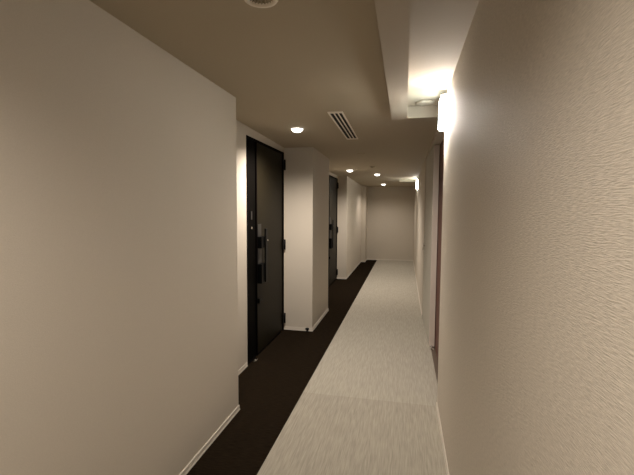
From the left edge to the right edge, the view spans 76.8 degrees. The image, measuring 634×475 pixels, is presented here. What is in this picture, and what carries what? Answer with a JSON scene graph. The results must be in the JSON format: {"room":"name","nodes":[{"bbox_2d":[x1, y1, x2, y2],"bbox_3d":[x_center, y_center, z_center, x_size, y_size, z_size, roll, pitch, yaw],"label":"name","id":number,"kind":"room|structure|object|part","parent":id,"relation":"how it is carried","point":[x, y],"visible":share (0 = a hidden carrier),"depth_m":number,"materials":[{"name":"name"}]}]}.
{"room":"apartment building corridor","nodes":[
{"label":"apartment building corridor","id":0,"kind":"room"},
{"bbox_2d":[0,0,238,474],"bbox_3d":[-1.509,0.257,0.078,0.629,2.420,5.870,1,4,12],"label":"wall","id":1,"kind":"structure","parent":0,"point":[119,287],"depth_m":1.61,"materials":[{"name":"paint"}]},
{"bbox_2d":[179,362,247,474],"bbox_3d":[-1.246,1.422,0.508,0.268,0.038,6.665,1,4,12],"label":"baseboard","id":2,"kind":"structure","parent":1,"relation":"attached to","point":[215,435],"depth_m":2.54,"materials":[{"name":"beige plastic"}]},
{"bbox_2d":[236,120,283,369],"bbox_3d":[-0.793,-0.009,3.935,0.370,2.420,1.990,1,4,12],"label":"wall","id":3,"kind":"structure","parent":0,"point":[242,130],"depth_m":3.62,"materials":[{"name":"paint"}]},
{"bbox_2d":[246,135,285,364],"bbox_3d":[-0.525,0.100,4.292,0.126,2.155,1.167,1,4,12],"label":"door","id":4,"kind":"structure","parent":3,"relation":"in","point":[265,164],"depth_m":4.17,"materials":[{"name":"black metal"}]},
{"bbox_3d":[-0.656,0.135,3.865,0.043,2.121,0.228,1,4,12],"label":"panel","id":5,"kind":"part","parent":4,"relation":"part of","materials":[{"name":"black"}]},
{"bbox_3d":[-0.583,-0.072,4.034,0.008,0.125,0.098,1,4,12],"label":"lock plate","id":6,"kind":"part","parent":4,"relation":"part of","materials":[{"name":"grey metal"}]},
{"bbox_3d":[-0.583,0.184,4.057,0.008,0.160,0.108,1,4,12],"label":"lock plate","id":7,"kind":"part","parent":4,"relation":"part of","materials":[{"name":"grey metal"}]},
{"bbox_3d":[-0.519,0.180,4.089,0.017,0.545,0.062,1,4,12],"label":"pull handle","id":8,"kind":"part","parent":4,"relation":"part of","materials":[{"name":"black metal"}]},
{"bbox_2d":[186,260,376,474],"bbox_3d":[0.343,1.231,4.499,2.800,0.120,15.550,1,4,12],"label":"floor","id":9,"kind":"structure","parent":0,"point":[270,388],"depth_m":3.31,"materials":[{"name":"brown carpet"}]},
{"bbox_2d":[257,260,446,474],"bbox_3d":[0.687,1.179,4.367,1.075,0.006,15.048,1,4,12],"label":"carpet runner","id":10,"kind":"object","parent":9,"relation":"on","point":[368,407],"visible":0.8,"depth_m":3.13,"materials":[{"name":"beige carpet"}]},
{"bbox_2d":[90,0,478,186],"bbox_3d":[0.395,-1.153,4.272,2.700,0.372,15.450,1,4,12],"label":"ceiling","id":11,"kind":"structure","parent":0,"point":[287,64],"depth_m":2.15,"materials":[{"name":"paint"}]},
{"bbox_2d":[244,0,277,7],"bbox_3d":[-0.208,-0.913,1.473,0.132,0.073,0.132,1,4,12],"label":"recessed light","id":12,"kind":"object","parent":11,"relation":"in","point":[255,3],"visible":1,"depth_m":1.52,"materials":[{"name":"silver metal"}]},
{"bbox_2d":[290,127,303,132],"bbox_3d":[-0.186,-1.013,3.748,0.132,0.056,0.132,1,4,12],"label":"recessed light","id":13,"kind":"object","parent":11,"relation":"in","point":[294,129],"visible":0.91,"depth_m":3.71,"materials":[{"name":"white glass"}]},
{"bbox_2d":[327,111,357,139],"bbox_3d":[0.257,-1.008,3.666,0.120,0.031,1.090,1,4,12],"label":"ceiling vent","id":14,"kind":"object","parent":11,"relation":"in","point":[338,117],"visible":1,"depth_m":3.54,"materials":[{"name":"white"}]},
{"bbox_2d":[416,100,433,105],"bbox_3d":[0.813,-1.015,3.025,0.132,0.018,0.132,1,4,12],"label":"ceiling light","id":15,"kind":"object","parent":11,"relation":"attached to","point":[420,102],"visible":1,"depth_m":3.00,"materials":[{"name":"plastic"}]},
{"bbox_2d":[284,147,328,327],"bbox_3d":[-0.296,-0.106,5.369,0.725,2.420,1.030,1,4,12],"label":"wall","id":16,"kind":"structure","parent":0,"point":[306,174],"depth_m":4.86,"materials":[{"name":"paint"}]},
{"bbox_2d":[284,309,328,331],"bbox_3d":[0.044,1.035,6.145,0.364,0.038,2.554,1,4,12],"label":"baseboard","id":17,"kind":"structure","parent":16,"relation":"attached to","point":[327,310],"depth_m":4.93,"materials":[{"name":"beige plastic"}]},
{"bbox_2d":[337,176,367,276],"bbox_3d":[0.760,-0.438,10.193,0.715,2.420,3.450,1,4,12],"label":"wall","id":18,"kind":"structure","parent":0,"point":[352,197],"depth_m":9.11,"materials":[{"name":"paint"}]},
{"bbox_2d":[337,259,366,278],"bbox_3d":[0.963,0.754,10.225,0.209,0.038,3.469,1,4,15],"label":"baseboard","id":19,"kind":"structure","parent":18,"relation":"attached to","point":[366,259],"depth_m":9.20,"materials":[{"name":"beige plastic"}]},
{"bbox_2d":[367,187,414,259],"bbox_3d":[2.023,-0.542,11.781,2.700,2.420,0.200,1,4,12],"label":"wall","id":20,"kind":"structure","parent":0,"point":[390,210],"depth_m":11.66,"materials":[{"name":"paint"}]},
{"bbox_2d":[367,258,412,260],"bbox_3d":[2.130,0.655,11.733,1.347,0.038,0.009,1,4,12],"label":"baseboard","id":21,"kind":"structure","parent":20,"relation":"attached to","point":[367,258],"depth_m":11.72,"materials":[{"name":"beige plastic"}]},
{"bbox_2d":[413,0,633,474],"bbox_3d":[1.444,-0.010,4.120,0.538,2.420,15.050,1,4,12],"label":"wall","id":22,"kind":"structure","parent":0,"point":[536,352],"depth_m":0.81,"materials":[{"name":"paint"}]},
{"bbox_2d":[375,0,438,119],"bbox_3d":[0.092,-0.773,-0.007,0.388,0.095,6.530,1,4,12],"label":"trim","id":23,"kind":"structure","parent":22,"relation":"attached to","point":[393,16],"depth_m":1.88,"materials":[{"name":"paint"}]},
{"bbox_2d":[399,180,415,181],"bbox_3d":[2.117,-1.326,9.269,0.404,0.065,0.050,1,4,12],"label":"trim","id":24,"kind":"structure","parent":22,"relation":"attached to","point":[399,180],"depth_m":9.25,"materials":[{"name":"paper"}]},
{"bbox_2d":[413,262,421,316],"bbox_3d":[2.118,0.877,8.569,0.009,0.038,6.210,1,4,12],"label":"baseboard","id":25,"kind":"structure","parent":22,"relation":"attached to","point":[413,262],"depth_m":6.87,"materials":[{"name":"beige plastic"}]},
{"bbox_2d":[423,145,439,346],"bbox_3d":[1.351,0.066,4.838,0.084,2.141,1.242,1,4,12],"label":"door","id":26,"kind":"structure","parent":22,"relation":"in","point":[432,162],"depth_m":4.31,"materials":[{"name":"beige paint"}]},
{"bbox_3d":[1.365,0.066,4.838,0.056,2.141,1.236,1,4,12],"label":"door","id":27,"kind":"part","parent":26,"relation":"part of","materials":[{"name":"beige paint"}]},
{"bbox_2d":[431,345,437,383],"bbox_3d":[1.253,1.189,4.265,0.075,0.006,2.590,1,4,12],"label":"trim","id":28,"kind":"structure","parent":22,"relation":"attached to","point":[435,360],"depth_m":3.91,"materials":[{"name":"brown"}]},
{"bbox_2d":[434,138,443,358],"bbox_3d":[1.281,0.110,4.185,0.030,2.159,2.590,1,4,12],"label":"trim","id":29,"kind":"structure","parent":22,"relation":"attached to","point":[441,154],"depth_m":4.03,"materials":[{"name":"brown wood"}]},
{"bbox_2d":[436,402,448,474],"bbox_3d":[0.231,1.468,-0.027,0.009,0.038,6.250,1,4,12],"label":"baseboard","id":30,"kind":"structure","parent":22,"relation":"attached to","point":[439,422],"depth_m":2.52,"materials":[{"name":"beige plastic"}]},
{"bbox_2d":[438,94,447,130],"bbox_3d":[0.872,-0.861,2.768,0.045,0.199,0.205,1,4,12],"label":"wall light","id":31,"kind":"object","parent":22,"relation":"attached to","point":[443,103],"visible":1,"depth_m":2.67,"materials":[{"name":"white glass"}]},
{"bbox_3d":[0.853,-0.863,2.773,0.006,0.192,0.205,1,4,12],"label":"panel","id":32,"kind":"part","parent":31,"relation":"part of","materials":[{"name":"white glass"}]},
{"bbox_3d":[0.875,-0.764,2.778,0.039,0.004,0.199,1,4,12],"label":"panel","id":33,"kind":"part","parent":31,"relation":"part of","materials":[{"name":"white glass"}]},
{"bbox_3d":[0.854,-0.856,2.671,0.039,0.192,0.006,1,4,12],"label":"lit panel","id":34,"kind":"part","parent":31,"relation":"part of","materials":[{"name":"white plastic"}]},
{"bbox_3d":[-0.054,-0.235,7.225,0.400,2.420,2.710,1,4,12],"label":"wall","id":35,"kind":"structure","parent":0,"visible":0},
{"bbox_2d":[328,175,338,286],"bbox_3d":[0.306,-0.137,7.931,0.126,2.130,1.167,1,4,12],"label":"door","id":36,"kind":"structure","parent":35,"relation":"in","point":[333,182],"depth_m":7.98,"materials":[{"name":"black metal"}]},
{"bbox_3d":[0.312,-0.070,7.727,0.017,0.545,0.062,1,4,12],"label":"pull handle","id":37,"kind":"part","parent":36,"relation":"part of","materials":[{"name":"black metal"}]}
]}

